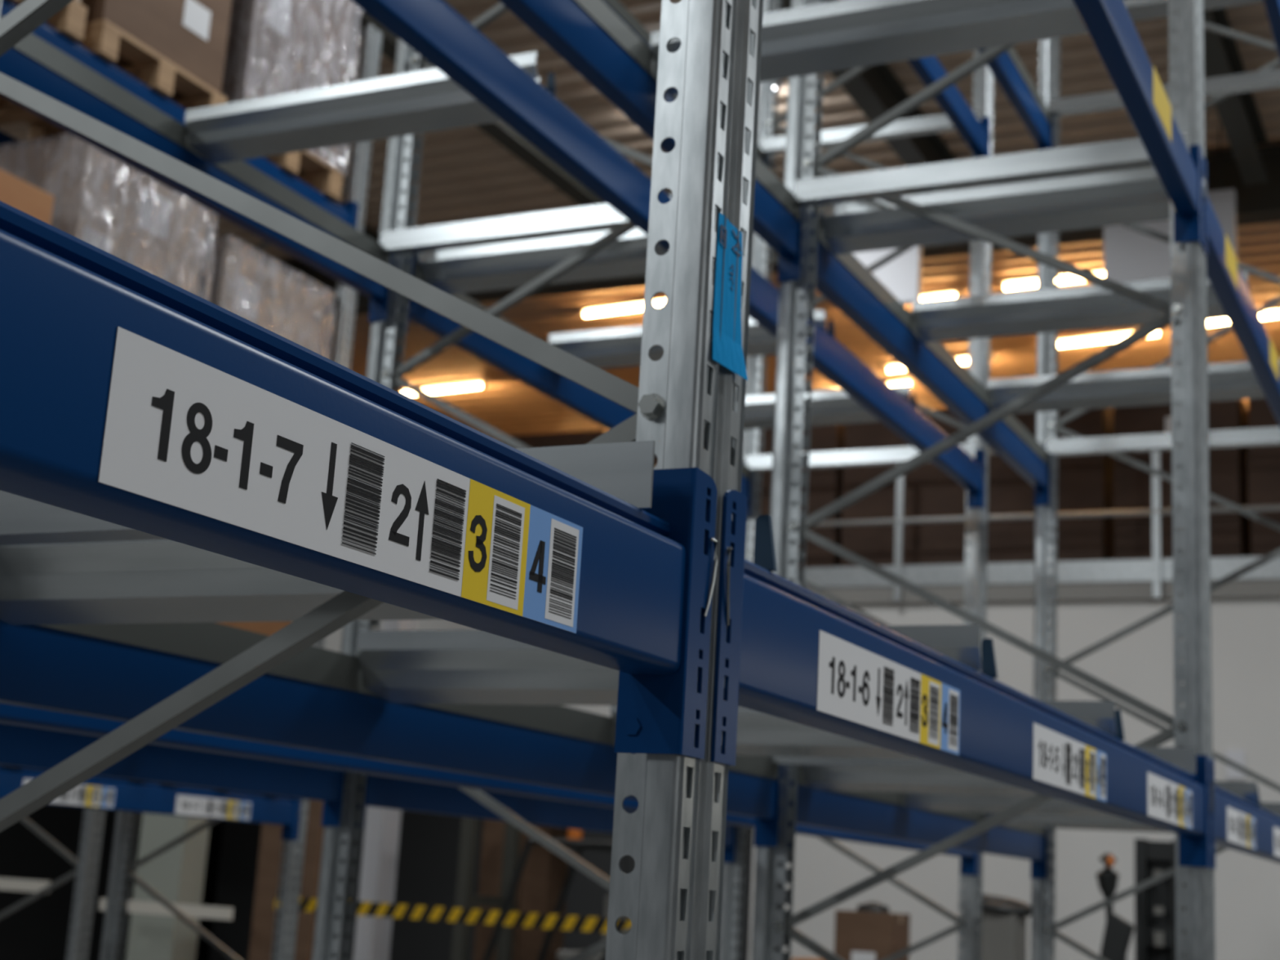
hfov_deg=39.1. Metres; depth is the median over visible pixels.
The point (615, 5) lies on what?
rail
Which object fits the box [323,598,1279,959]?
wall
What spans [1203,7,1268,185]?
ceiling beam
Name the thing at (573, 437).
carton
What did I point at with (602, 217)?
support bar
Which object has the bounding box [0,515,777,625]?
support bar
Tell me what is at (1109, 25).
beam
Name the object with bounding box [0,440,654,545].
support bar
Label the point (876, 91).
girder
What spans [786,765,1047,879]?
beam
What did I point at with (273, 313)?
carton
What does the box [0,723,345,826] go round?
beam
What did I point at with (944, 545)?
carton
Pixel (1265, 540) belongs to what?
carton
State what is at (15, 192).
carton
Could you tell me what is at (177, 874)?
pillar
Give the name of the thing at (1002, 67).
beam
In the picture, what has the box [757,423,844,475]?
carton
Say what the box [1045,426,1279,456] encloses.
support bar
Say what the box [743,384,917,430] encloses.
support bar
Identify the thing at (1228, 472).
carton
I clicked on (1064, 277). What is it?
tube light
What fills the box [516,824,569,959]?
carton
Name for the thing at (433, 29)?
beam
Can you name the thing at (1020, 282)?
tube light
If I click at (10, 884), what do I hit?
shelf board
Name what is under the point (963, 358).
tube light
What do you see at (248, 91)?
film
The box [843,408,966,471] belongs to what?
carton
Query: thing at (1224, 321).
tube light
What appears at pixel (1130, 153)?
support bar
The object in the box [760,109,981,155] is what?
support bar
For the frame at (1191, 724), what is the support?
on the floor
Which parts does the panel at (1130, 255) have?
hanger rod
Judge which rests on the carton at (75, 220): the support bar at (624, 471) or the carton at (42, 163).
the carton at (42, 163)
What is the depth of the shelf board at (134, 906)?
13.52 m
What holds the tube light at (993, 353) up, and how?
attached to the ceiling
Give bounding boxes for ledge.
[804,578,1279,604]
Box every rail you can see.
[0,14,391,264]
[35,622,778,779]
[413,264,751,479]
[574,0,800,221]
[603,0,764,162]
[797,765,1045,835]
[817,218,1048,465]
[1006,47,1051,125]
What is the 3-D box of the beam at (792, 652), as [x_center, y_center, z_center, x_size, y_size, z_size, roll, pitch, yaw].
[0.644,0.431,2.804,0.066,0.244,2.778,-3,-14,26]
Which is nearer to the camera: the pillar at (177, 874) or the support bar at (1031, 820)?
the support bar at (1031, 820)
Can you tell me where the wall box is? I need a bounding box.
[1225,750,1245,779]
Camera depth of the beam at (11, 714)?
3.14 m
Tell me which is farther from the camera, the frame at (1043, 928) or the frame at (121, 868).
the frame at (121, 868)
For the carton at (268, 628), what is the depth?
8.21 m
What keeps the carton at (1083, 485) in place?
on the carton at (1078, 541)
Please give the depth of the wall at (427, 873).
24.03 m
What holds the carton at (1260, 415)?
on the carton at (1263, 466)
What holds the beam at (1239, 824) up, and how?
attached to the frame at (1191, 724)
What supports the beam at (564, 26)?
attached to the frame at (690, 401)
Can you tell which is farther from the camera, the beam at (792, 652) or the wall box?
the wall box
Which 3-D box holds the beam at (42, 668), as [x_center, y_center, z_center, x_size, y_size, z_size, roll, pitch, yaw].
[-0.268,0.476,3.241,0.066,0.244,2.778,-3,-14,26]
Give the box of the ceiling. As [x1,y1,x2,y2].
[0,0,1279,441]
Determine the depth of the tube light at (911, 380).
19.29 m
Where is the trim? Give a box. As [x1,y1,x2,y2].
[796,555,1279,587]
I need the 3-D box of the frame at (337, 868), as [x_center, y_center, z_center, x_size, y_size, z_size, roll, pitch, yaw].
[-0.300,-0.253,5.041,1.120,5.760,0.150,-3,-14,26]
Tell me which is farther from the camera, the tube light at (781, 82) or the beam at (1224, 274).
the tube light at (781, 82)
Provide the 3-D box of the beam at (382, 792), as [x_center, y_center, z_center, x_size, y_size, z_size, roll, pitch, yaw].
[-0.215,1.153,6.244,0.066,0.244,2.778,-3,-14,26]
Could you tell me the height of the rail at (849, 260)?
0.054 m
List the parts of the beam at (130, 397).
white panel, white panel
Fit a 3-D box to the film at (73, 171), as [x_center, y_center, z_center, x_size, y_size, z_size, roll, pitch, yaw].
[-2.572,-0.818,7.791,1.124,1.003,0.838,-3,-14,26]
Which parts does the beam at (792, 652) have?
white panel, white panel, white panel, white panel, white panel, white panel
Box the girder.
[264,144,1279,318]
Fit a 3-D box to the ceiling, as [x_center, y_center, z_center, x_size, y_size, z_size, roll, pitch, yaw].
[-1.301,-3.040,11.781,25.000,0.049,33.220,-3,-14,26]
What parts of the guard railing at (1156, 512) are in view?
rail, railing post, rail, railing post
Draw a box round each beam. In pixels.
[0,0,359,229]
[0,47,391,324]
[0,130,28,150]
[0,200,717,759]
[0,620,780,847]
[0,702,638,811]
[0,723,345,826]
[0,764,302,840]
[351,0,671,251]
[355,773,736,862]
[400,254,751,516]
[498,0,802,283]
[602,0,765,164]
[711,489,1212,867]
[725,813,979,875]
[749,266,986,510]
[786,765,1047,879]
[808,212,1049,506]
[906,56,991,158]
[977,48,1052,150]
[1072,0,1204,247]
[1202,157,1279,426]
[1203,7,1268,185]
[1209,758,1279,869]
[1262,0,1279,60]
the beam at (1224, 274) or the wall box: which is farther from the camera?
the wall box
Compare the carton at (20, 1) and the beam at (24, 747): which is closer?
the beam at (24, 747)
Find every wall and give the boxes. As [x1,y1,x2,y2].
[0,804,223,959]
[208,805,753,959]
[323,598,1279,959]
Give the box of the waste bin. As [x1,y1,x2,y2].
[961,893,1031,959]
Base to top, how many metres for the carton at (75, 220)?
0.321 m
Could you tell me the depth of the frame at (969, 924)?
7.44 m
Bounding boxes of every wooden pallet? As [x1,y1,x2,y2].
[0,19,226,145]
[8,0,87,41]
[71,136,342,217]
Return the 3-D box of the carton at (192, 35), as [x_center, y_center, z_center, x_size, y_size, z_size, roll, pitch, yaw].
[-2.501,-2.088,8.069,1.042,0.621,0.770,-3,-14,26]
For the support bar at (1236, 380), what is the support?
attached to the beam at (1224, 274)
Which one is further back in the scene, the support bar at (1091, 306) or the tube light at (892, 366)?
the tube light at (892, 366)
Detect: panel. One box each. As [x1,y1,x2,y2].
[852,170,922,305]
[1103,126,1236,282]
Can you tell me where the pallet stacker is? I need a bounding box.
[1095,838,1186,959]
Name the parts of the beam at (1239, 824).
white panel, white panel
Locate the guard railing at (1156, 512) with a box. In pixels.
[653,448,1279,602]
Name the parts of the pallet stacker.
mast plate, mast plate, mast plate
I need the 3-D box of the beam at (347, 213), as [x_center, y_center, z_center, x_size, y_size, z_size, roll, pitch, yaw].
[-2.040,-1.573,7.831,0.066,0.244,2.778,-3,-14,26]
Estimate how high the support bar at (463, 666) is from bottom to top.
0.101 m
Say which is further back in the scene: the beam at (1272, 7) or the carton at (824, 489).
the carton at (824, 489)
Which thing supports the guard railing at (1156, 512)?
attached to the ledge
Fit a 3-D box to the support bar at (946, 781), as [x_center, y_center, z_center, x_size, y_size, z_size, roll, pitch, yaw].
[0.872,0.711,4.373,0.994,0.101,0.111,-3,-14,26]
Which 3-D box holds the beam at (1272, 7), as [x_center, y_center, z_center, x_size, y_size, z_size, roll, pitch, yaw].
[2.014,-1.772,5.886,0.066,0.244,2.778,-3,-14,26]
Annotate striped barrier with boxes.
[272,891,631,959]
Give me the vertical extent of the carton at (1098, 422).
0.520 m
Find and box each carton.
[0,137,207,266]
[0,168,53,224]
[19,0,80,3]
[51,205,200,295]
[71,26,339,174]
[80,0,231,99]
[197,244,324,354]
[213,621,293,635]
[228,0,352,84]
[248,800,324,959]
[333,0,354,14]
[501,429,606,448]
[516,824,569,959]
[653,455,657,466]
[755,471,842,537]
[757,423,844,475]
[791,957,823,959]
[797,533,841,568]
[834,901,910,959]
[840,466,965,532]
[840,528,968,566]
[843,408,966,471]
[986,522,1114,563]
[987,458,1114,534]
[988,407,1113,470]
[1113,400,1248,466]
[1113,451,1250,534]
[1114,519,1251,559]
[1247,449,1279,520]
[1248,398,1279,450]
[1250,517,1279,556]
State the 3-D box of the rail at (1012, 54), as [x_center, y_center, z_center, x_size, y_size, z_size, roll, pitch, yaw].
[1.118,-1.793,6.333,0.034,0.054,2.682,-3,-14,26]
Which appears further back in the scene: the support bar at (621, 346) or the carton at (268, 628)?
the carton at (268, 628)
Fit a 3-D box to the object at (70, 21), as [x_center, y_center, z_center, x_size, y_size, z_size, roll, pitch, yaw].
[-2.909,-1.914,7.202,1.084,0.144,0.804,-3,-14,26]
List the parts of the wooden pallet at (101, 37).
board, board, board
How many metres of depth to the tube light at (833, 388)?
19.81 m
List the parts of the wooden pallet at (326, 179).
board, board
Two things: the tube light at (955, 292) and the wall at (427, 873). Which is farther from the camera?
the wall at (427, 873)
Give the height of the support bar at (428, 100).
0.101 m
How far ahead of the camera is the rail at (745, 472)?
5.72 m
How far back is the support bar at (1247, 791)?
5.16 m
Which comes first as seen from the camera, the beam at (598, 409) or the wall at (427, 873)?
the beam at (598, 409)
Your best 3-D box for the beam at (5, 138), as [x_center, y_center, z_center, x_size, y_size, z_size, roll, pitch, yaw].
[-2.952,-1.528,8.268,0.066,0.244,2.778,-3,-14,26]
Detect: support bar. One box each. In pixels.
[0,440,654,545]
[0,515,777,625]
[184,51,555,164]
[355,624,997,706]
[380,195,672,255]
[417,227,667,294]
[549,309,835,368]
[610,700,1124,759]
[650,0,1088,95]
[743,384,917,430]
[746,443,975,471]
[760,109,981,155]
[770,746,1195,773]
[793,131,1189,208]
[800,765,1037,796]
[819,167,1169,254]
[901,780,1261,817]
[911,271,1250,342]
[983,802,1279,832]
[987,359,1279,413]
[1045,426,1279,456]
[1048,68,1279,117]
[1123,0,1262,21]
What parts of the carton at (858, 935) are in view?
cap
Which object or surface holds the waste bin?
on the floor
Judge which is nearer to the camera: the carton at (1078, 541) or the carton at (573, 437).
the carton at (1078, 541)
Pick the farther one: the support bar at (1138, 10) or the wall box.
the wall box
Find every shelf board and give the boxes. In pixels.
[0,877,50,893]
[98,897,233,919]
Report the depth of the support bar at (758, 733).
3.44 m
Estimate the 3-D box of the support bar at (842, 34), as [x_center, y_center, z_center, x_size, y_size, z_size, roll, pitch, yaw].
[0.493,-0.937,3.753,0.994,0.101,0.111,-3,-14,26]
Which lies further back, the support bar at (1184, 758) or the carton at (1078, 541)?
the carton at (1078, 541)
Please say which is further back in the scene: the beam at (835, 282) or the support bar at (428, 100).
the beam at (835, 282)
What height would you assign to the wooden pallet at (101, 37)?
0.144 m
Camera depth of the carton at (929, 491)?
15.64 m
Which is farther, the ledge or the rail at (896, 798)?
the ledge
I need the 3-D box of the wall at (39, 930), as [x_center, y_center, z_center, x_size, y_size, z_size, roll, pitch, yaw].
[-11.253,1.665,19.250,0.200,6.985,25.800,-3,-14,26]
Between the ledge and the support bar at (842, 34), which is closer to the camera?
the support bar at (842, 34)
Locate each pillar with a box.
[125,813,210,959]
[353,619,417,959]
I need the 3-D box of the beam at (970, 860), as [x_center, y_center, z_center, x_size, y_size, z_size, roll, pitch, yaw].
[0.697,1.108,5.807,0.066,0.244,2.778,-3,-14,26]
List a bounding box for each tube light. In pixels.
[400,377,488,395]
[579,296,666,318]
[773,79,784,93]
[813,386,839,391]
[883,361,905,373]
[884,376,916,386]
[920,288,963,300]
[953,352,972,364]
[990,350,996,361]
[999,274,1037,291]
[1055,326,1165,347]
[1056,271,1083,284]
[1084,266,1103,276]
[1207,318,1229,325]
[1259,305,1279,319]
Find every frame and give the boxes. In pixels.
[0,0,763,959]
[0,129,106,959]
[99,24,382,959]
[311,2,672,959]
[720,0,994,959]
[751,0,1215,959]
[1031,16,1279,959]
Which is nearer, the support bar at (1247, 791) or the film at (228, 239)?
the support bar at (1247, 791)
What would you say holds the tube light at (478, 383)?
attached to the ceiling
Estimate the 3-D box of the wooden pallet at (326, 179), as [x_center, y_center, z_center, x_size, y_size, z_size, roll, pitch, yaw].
[-2.129,-1.514,8.786,1.084,0.144,0.804,-3,-14,26]
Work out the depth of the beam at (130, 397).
1.07 m
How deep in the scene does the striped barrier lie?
11.75 m
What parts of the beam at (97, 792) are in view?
white panel, white panel, white panel, white panel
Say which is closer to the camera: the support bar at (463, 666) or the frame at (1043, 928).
the support bar at (463, 666)
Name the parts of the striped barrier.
barrier post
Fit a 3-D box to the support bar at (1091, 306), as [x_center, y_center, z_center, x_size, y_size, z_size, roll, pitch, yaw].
[1.314,-0.515,5.420,0.994,0.101,0.111,-3,-14,26]
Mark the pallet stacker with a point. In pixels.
(1154, 927)
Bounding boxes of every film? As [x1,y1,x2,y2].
[0,133,213,301]
[59,0,358,176]
[204,235,335,359]
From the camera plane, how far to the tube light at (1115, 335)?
17.40 m
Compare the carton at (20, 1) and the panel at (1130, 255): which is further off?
the panel at (1130, 255)
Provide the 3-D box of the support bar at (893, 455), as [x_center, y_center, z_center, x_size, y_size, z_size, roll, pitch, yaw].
[0.913,-0.093,7.501,0.996,0.057,0.050,-3,-14,26]
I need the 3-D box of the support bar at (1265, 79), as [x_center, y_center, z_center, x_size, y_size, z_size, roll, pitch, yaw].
[2.148,-1.562,7.264,0.996,0.057,0.050,-3,-14,26]
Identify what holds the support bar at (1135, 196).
attached to the beam at (1224, 274)
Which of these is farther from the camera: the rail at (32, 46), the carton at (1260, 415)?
the carton at (1260, 415)
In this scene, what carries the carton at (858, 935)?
on the work table
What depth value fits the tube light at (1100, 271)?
15.65 m
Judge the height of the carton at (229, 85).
0.421 m
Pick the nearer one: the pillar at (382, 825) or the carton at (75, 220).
the carton at (75, 220)
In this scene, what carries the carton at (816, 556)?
on the ledge
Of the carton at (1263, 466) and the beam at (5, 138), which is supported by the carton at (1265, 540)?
the carton at (1263, 466)
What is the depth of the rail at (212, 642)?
2.74 m
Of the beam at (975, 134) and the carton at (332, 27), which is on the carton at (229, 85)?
the carton at (332, 27)
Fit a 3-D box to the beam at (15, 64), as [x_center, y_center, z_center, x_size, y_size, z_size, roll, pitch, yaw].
[-1.339,-0.877,4.110,0.066,0.244,2.778,-3,-14,26]
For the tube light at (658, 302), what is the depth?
17.33 m
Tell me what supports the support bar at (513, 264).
attached to the beam at (832, 359)
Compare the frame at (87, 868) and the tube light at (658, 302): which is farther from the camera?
the tube light at (658, 302)
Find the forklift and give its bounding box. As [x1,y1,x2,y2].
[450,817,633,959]
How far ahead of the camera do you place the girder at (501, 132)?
12.93 m
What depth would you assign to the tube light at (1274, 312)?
16.39 m
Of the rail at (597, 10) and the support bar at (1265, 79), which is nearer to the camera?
the rail at (597, 10)
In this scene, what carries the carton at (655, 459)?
on the carton
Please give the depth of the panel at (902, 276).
13.50 m
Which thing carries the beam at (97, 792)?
attached to the frame at (121, 868)
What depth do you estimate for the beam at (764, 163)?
6.86 m
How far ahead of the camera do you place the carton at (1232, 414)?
14.85 m
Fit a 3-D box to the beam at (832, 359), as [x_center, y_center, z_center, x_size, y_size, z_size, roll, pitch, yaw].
[0.779,-0.303,6.123,0.066,0.244,2.778,-3,-14,26]
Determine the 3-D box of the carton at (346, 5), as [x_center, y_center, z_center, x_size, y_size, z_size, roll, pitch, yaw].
[-2.071,-2.552,9.014,1.042,0.301,0.770,-3,-14,26]
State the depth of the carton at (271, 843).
13.65 m
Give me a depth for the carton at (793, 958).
11.70 m
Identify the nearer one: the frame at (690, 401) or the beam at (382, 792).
the frame at (690, 401)
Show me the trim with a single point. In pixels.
(1134, 570)

